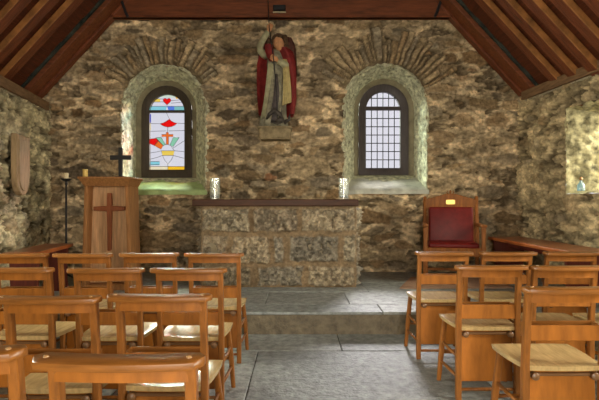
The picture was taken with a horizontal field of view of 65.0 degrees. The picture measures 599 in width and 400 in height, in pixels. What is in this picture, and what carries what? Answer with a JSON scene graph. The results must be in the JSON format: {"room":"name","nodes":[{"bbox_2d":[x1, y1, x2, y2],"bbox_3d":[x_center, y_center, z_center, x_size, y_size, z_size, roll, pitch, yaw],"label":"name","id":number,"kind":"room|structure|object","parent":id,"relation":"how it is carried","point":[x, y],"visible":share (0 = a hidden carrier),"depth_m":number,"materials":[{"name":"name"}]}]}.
{"room":"church","nodes":[
{"label":"church","id":0,"kind":"room"},
{"bbox_2d":[0,87,52,287],"bbox_3d":[-3.518,-0.069,2.159,1.073,2.538,9.148,0,0,-3],"label":"wall","id":1,"kind":"structure","parent":0,"point":[25,220],"depth_m":5.75,"materials":[{"name":"stone"}]},
{"bbox_2d":[11,133,29,194],"bbox_3d":[-3.224,-0.414,5.441,0.081,0.698,0.364,0,0,-9],"label":"shield","id":2,"kind":"object","parent":1,"relation":"attached to","point":[20,144],"visible":1,"depth_m":5.33,"materials":[{"name":"brown wood"}]},
{"bbox_2d":[0,75,48,110],"bbox_3d":[-3.177,-1.290,2.066,0.403,0.110,8.733,0,0,-2],"label":"trim","id":3,"kind":"structure","parent":1,"relation":"attached to","point":[5,83],"depth_m":5.59,"materials":[{"name":"brown wood"}]},
{"bbox_2d":[42,20,520,271],"bbox_3d":[-0.195,-1.950,6.705,7.050,6.300,0.351,0,0,0],"label":"wall","id":4,"kind":"structure","parent":0,"point":[473,140],"depth_m":6.58,"materials":[{"name":"stone"}]},
{"bbox_2d":[21,0,127,97],"bbox_3d":[-2.196,-3.070,6.362,3.935,4.228,0.395,0,0,0],"label":"trim","id":5,"kind":"structure","parent":4,"relation":"attached to","point":[92,26],"depth_m":6.31,"materials":[{"name":"brown wood"}]},
{"bbox_2d":[120,64,209,194],"bbox_3d":[-1.895,-1.003,6.845,1.272,1.845,0.618,0,0,0],"label":"window","id":6,"kind":"structure","parent":4,"relation":"in","point":[160,80],"depth_m":7.01,"materials":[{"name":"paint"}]},
{"bbox_2d":[257,1,296,140],"bbox_3d":[-0.304,-1.823,6.337,0.544,2.001,0.396,0,0,0],"label":"statue","id":7,"kind":"object","parent":4,"relation":"attached to","point":[276,68],"visible":1,"depth_m":6.24,"materials":[{"name":"multicoloured wood"}]},
{"bbox_2d":[109,0,452,19],"bbox_3d":[-0.250,-2.655,6.480,4.900,0.289,0.140,0,0,0],"label":"ceiling beam","id":8,"kind":"structure","parent":4,"relation":"attached to","point":[132,9],"depth_m":6.45,"materials":[{"name":"brown wood"}]},
{"bbox_2d":[273,5,285,13],"bbox_3d":[-0.275,-2.619,6.415,0.180,0.102,0.060,0,0,0],"label":"light","id":9,"kind":"object","parent":8,"relation":"attached to","point":[278,9],"visible":1,"depth_m":6.39,"materials":[{"name":"black metal"}]},
{"bbox_2d":[341,63,429,193],"bbox_3d":[1.207,-1.016,6.843,1.246,1.849,0.615,0,0,0],"label":"window","id":10,"kind":"structure","parent":4,"relation":"in","point":[398,82],"depth_m":6.96,"materials":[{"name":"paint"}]},
{"bbox_2d":[435,0,538,96],"bbox_3d":[1.696,-3.070,6.362,3.935,4.228,0.395,0,0,0],"label":"trim","id":11,"kind":"structure","parent":4,"relation":"attached to","point":[470,26],"depth_m":6.30,"materials":[{"name":"brown wood"}]},
{"bbox_2d":[0,272,598,399],"bbox_3d":[0.000,1.152,2.100,7.600,0.316,9.600,0,0,0],"label":"floor","id":12,"kind":"structure","parent":0,"point":[306,343],"depth_m":3.84,"materials":[{"name":"stone"}]},
{"bbox_2d":[0,344,27,399],"bbox_3d":[-0.932,0.785,1.373,0.434,0.823,0.449,0,0,-2],"label":"chair","id":13,"kind":"object","parent":12,"relation":"on","point":[11,356],"visible":1,"depth_m":1.23,"materials":[{"name":"brown wood"}]},
{"bbox_2d":[0,253,66,341],"bbox_3d":[-2.030,0.785,3.554,0.434,0.823,0.449,0,0,-1],"label":"chair","id":14,"kind":"object","parent":12,"relation":"on","point":[5,258],"visible":0.27,"depth_m":3.41,"materials":[{"name":"brown wood"}]},
{"bbox_2d":[0,267,75,397],"bbox_3d":[-1.610,0.785,2.838,0.434,0.823,0.449,0,0,1],"label":"chair","id":15,"kind":"object","parent":12,"relation":"on","point":[36,331],"visible":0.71,"depth_m":2.72,"materials":[{"name":"brown wood"}]},
{"bbox_2d":[5,243,72,290],"bbox_3d":[-2.660,0.738,4.840,0.300,0.515,0.980,0,0,-7],"label":"bench","id":16,"kind":"object","parent":12,"relation":"on","point":[52,248],"visible":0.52,"depth_m":4.88,"materials":[{"name":"brown wood"}]},
{"bbox_2d":[0,295,117,399],"bbox_3d":[-1.035,0.792,2.094,0.434,0.811,0.449,0,0,-1],"label":"chair","id":17,"kind":"object","parent":12,"relation":"on","point":[36,382],"visible":0.57,"depth_m":1.96,"materials":[{"name":"brown wood"}]},
{"bbox_2d":[60,178,81,282],"bbox_3d":[-2.788,0.363,5.581,0.308,1.260,0.273,0,0,0],"label":"candle stand","id":18,"kind":"object","parent":12,"relation":"on","point":[62,179],"visible":0.67,"depth_m":5.61,"materials":[{"name":"black metal"}]},
{"bbox_2d":[52,253,114,348],"bbox_3d":[-1.561,0.785,3.554,0.434,0.823,0.449,0,0,1],"label":"chair","id":19,"kind":"object","parent":12,"relation":"on","point":[71,258],"visible":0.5,"depth_m":3.43,"materials":[{"name":"brown wood"}]},
{"bbox_2d":[77,177,142,290],"bbox_3d":[-2.147,0.364,5.375,0.569,1.261,0.520,0,0,-4],"label":"lectern","id":20,"kind":"object","parent":12,"relation":"on","point":[111,204],"visible":0.8,"depth_m":5.34,"materials":[{"name":"brown wood"}]},
{"bbox_2d":[83,168,87,176],"bbox_3d":[-2.365,-0.316,5.190,0.054,0.099,0.053,0,0,0],"label":"candle","id":21,"kind":"object","parent":20,"relation":"on","point":[85,171],"visible":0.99,"depth_m":5.17,"materials":[{"name":"yellow wax"}]},
{"bbox_2d":[110,147,130,176],"bbox_3d":[-2.040,-0.439,5.360,0.236,0.345,0.090,0,0,0],"label":"cross","id":22,"kind":"object","parent":20,"relation":"on","point":[120,157],"visible":0.88,"depth_m":5.34,"materials":[{"name":"black metal"}]},
{"bbox_2d":[67,267,156,398],"bbox_3d":[-1.095,0.785,2.818,0.434,0.823,0.449,0,0,-1],"label":"chair","id":23,"kind":"object","parent":12,"relation":"on","point":[137,329],"visible":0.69,"depth_m":2.70,"materials":[{"name":"brown wood"}]},
{"bbox_2d":[32,352,205,399],"bbox_3d":[-0.455,0.792,1.353,0.434,0.811,0.449,0,0,1],"label":"chair","id":24,"kind":"object","parent":12,"relation":"on","point":[61,367],"visible":1,"depth_m":1.19,"materials":[{"name":"brown wood"}]},
{"bbox_2d":[119,253,179,345],"bbox_3d":[-1.097,0.785,3.583,0.434,0.823,0.449,0,0,-1],"label":"chair","id":25,"kind":"object","parent":12,"relation":"on","point":[149,316],"visible":0.33,"depth_m":3.45,"materials":[{"name":"brown wood"}]},
{"bbox_2d":[107,293,222,399],"bbox_3d":[-0.579,0.790,2.114,0.434,0.815,0.449,0,0,1],"label":"chair","id":26,"kind":"object","parent":12,"relation":"on","point":[210,371],"visible":0.64,"depth_m":1.99,"materials":[{"name":"brown wood"}]},
{"bbox_2d":[150,267,235,399],"bbox_3d":[-0.627,0.785,2.818,0.434,0.823,0.449,0,0,0],"label":"chair","id":27,"kind":"object","parent":12,"relation":"on","point":[183,328],"visible":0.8,"depth_m":2.70,"materials":[{"name":"brown wood"}]},
{"bbox_2d":[184,253,248,362],"bbox_3d":[-0.623,0.785,3.583,0.434,0.823,0.449,0,0,0],"label":"chair","id":28,"kind":"object","parent":12,"relation":"on","point":[233,302],"visible":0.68,"depth_m":3.46,"materials":[{"name":"brown wood"}]},
{"bbox_2d":[192,199,363,286],"bbox_3d":[-0.246,0.487,5.708,2.022,1.015,0.794,0,0,0],"label":"altar","id":29,"kind":"object","parent":12,"relation":"on","point":[283,242],"visible":0.91,"depth_m":5.41,"materials":[{"name":"stone"},{"name":"wood"}]},
{"bbox_2d":[404,251,473,358],"bbox_3d":[1.079,0.785,3.674,0.434,0.823,0.449,0,0,0],"label":"chair","id":30,"kind":"object","parent":12,"relation":"on","point":[429,304],"visible":0.8,"depth_m":3.58,"materials":[{"name":"brown wood"}]},
{"bbox_2d":[400,277,512,288],"bbox_3d":[1.815,0.986,5.690,1.370,0.012,0.760,0,0,0],"label":"floor mat","id":31,"kind":"object","parent":12,"relation":"on","point":[473,282],"visible":0.5,"depth_m":5.45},
{"bbox_2d":[421,190,486,272],"bbox_3d":[1.929,0.416,5.936,0.739,1.125,0.613,0,0,13],"label":"armchair","id":32,"kind":"object","parent":31,"relation":"on","point":[448,224],"visible":0.94,"depth_m":6.09,"materials":[{"name":"brown wood"}]},
{"bbox_2d":[429,207,473,240],"bbox_3d":[1.975,0.307,6.136,0.555,0.457,0.112,0,0,13],"label":"cushion","id":33,"kind":"object","parent":32,"relation":"on","point":[445,223],"depth_m":6.11,"materials":[{"name":"red leather"}]},
{"bbox_2d":[427,240,479,247],"bbox_3d":[1.927,0.547,5.930,0.590,0.075,0.480,0,0,13],"label":"seat cushion","id":34,"kind":"object","parent":32,"relation":"on","point":[430,243],"depth_m":5.74,"materials":[{"name":"red leather"}]},
{"bbox_2d":[437,265,528,399],"bbox_3d":[1.134,0.785,2.938,0.434,0.823,0.449,0,0,0],"label":"chair","id":35,"kind":"object","parent":12,"relation":"on","point":[477,325],"visible":0.96,"depth_m":2.83,"materials":[{"name":"brown wood"}]},
{"bbox_2d":[467,251,537,342],"bbox_3d":[1.556,0.785,3.674,0.434,0.823,0.449,0,0,0],"label":"chair","id":36,"kind":"object","parent":12,"relation":"on","point":[481,295],"visible":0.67,"depth_m":3.54,"materials":[{"name":"brown wood"}]},
{"bbox_2d":[488,237,598,285],"bbox_3d":[2.790,0.738,5.420,0.460,0.515,1.860,0,0,-1],"label":"bench","id":37,"kind":"object","parent":12,"relation":"on","point":[500,244],"visible":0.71,"depth_m":5.44,"materials":[{"name":"brown wood"}]},
{"bbox_2d":[491,286,598,399],"bbox_3d":[1.200,0.785,2.239,0.434,0.823,0.449,0,0,0],"label":"chair","id":38,"kind":"object","parent":12,"relation":"on","point":[548,371],"visible":1,"depth_m":2.14,"materials":[{"name":"brown wood"}]},
{"bbox_2d":[504,265,598,381],"bbox_3d":[1.568,0.785,2.918,0.434,0.823,0.449,0,0,0],"label":"chair","id":39,"kind":"object","parent":12,"relation":"on","point":[537,271],"visible":0.39,"depth_m":2.79,"materials":[{"name":"brown wood"}]},
{"bbox_2d":[523,251,598,351],"bbox_3d":[2.040,0.785,3.674,0.434,0.823,0.449,0,0,1],"label":"chair","id":40,"kind":"object","parent":12,"relation":"on","point":[548,255],"visible":0.34,"depth_m":3.54,"materials":[{"name":"brown wood"}]},
{"bbox_2d":[572,313,598,371],"bbox_3d":[2.017,0.785,2.918,0.434,0.823,0.449,0,0,0],"label":"chair","id":41,"kind":"object","parent":12,"relation":"on","point":[582,316],"visible":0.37,"depth_m":3.05,"materials":[{"name":"brown wood"}]},
{"bbox_2d":[0,0,598,105],"bbox_3d":[-0.250,-3.060,1.810,7.870,4.182,8.820,0,0,0],"label":"ceiling","id":42,"kind":"structure","parent":0,"point":[551,39],"depth_m":5.41,"materials":[{"name":"brown wood"}]},
{"bbox_2d":[515,74,598,272],"bbox_3d":[3.642,-0.143,2.171,0.983,2.686,9.167,0,0,-2],"label":"wall","id":43,"kind":"structure","parent":0,"point":[546,212],"depth_m":5.86,"materials":[{"name":"stone"}]},
{"bbox_2d":[521,60,598,99],"bbox_3d":[3.313,-1.435,2.062,0.306,0.110,8.728,0,0,-2],"label":"trim","id":44,"kind":"structure","parent":43,"relation":"attached to","point":[581,72],"depth_m":5.69,"materials":[{"name":"brown wood"}]},
{"bbox_2d":[564,100,598,193],"bbox_3d":[3.467,-0.602,4.949,0.648,1.051,1.255,0,0,0],"label":"window","id":45,"kind":"structure","parent":43,"relation":"in","point":[582,135],"depth_m":5.49,"materials":[{"name":"stone"}]},
{"bbox_2d":[577,177,584,190],"bbox_3d":[3.235,-0.197,5.400,0.080,0.163,0.079,0,0,0],"label":"glass bottle","id":46,"kind":"object","parent":45,"relation":"on","point":[580,186],"visible":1,"depth_m":5.38,"materials":[{"name":"clear glass"}]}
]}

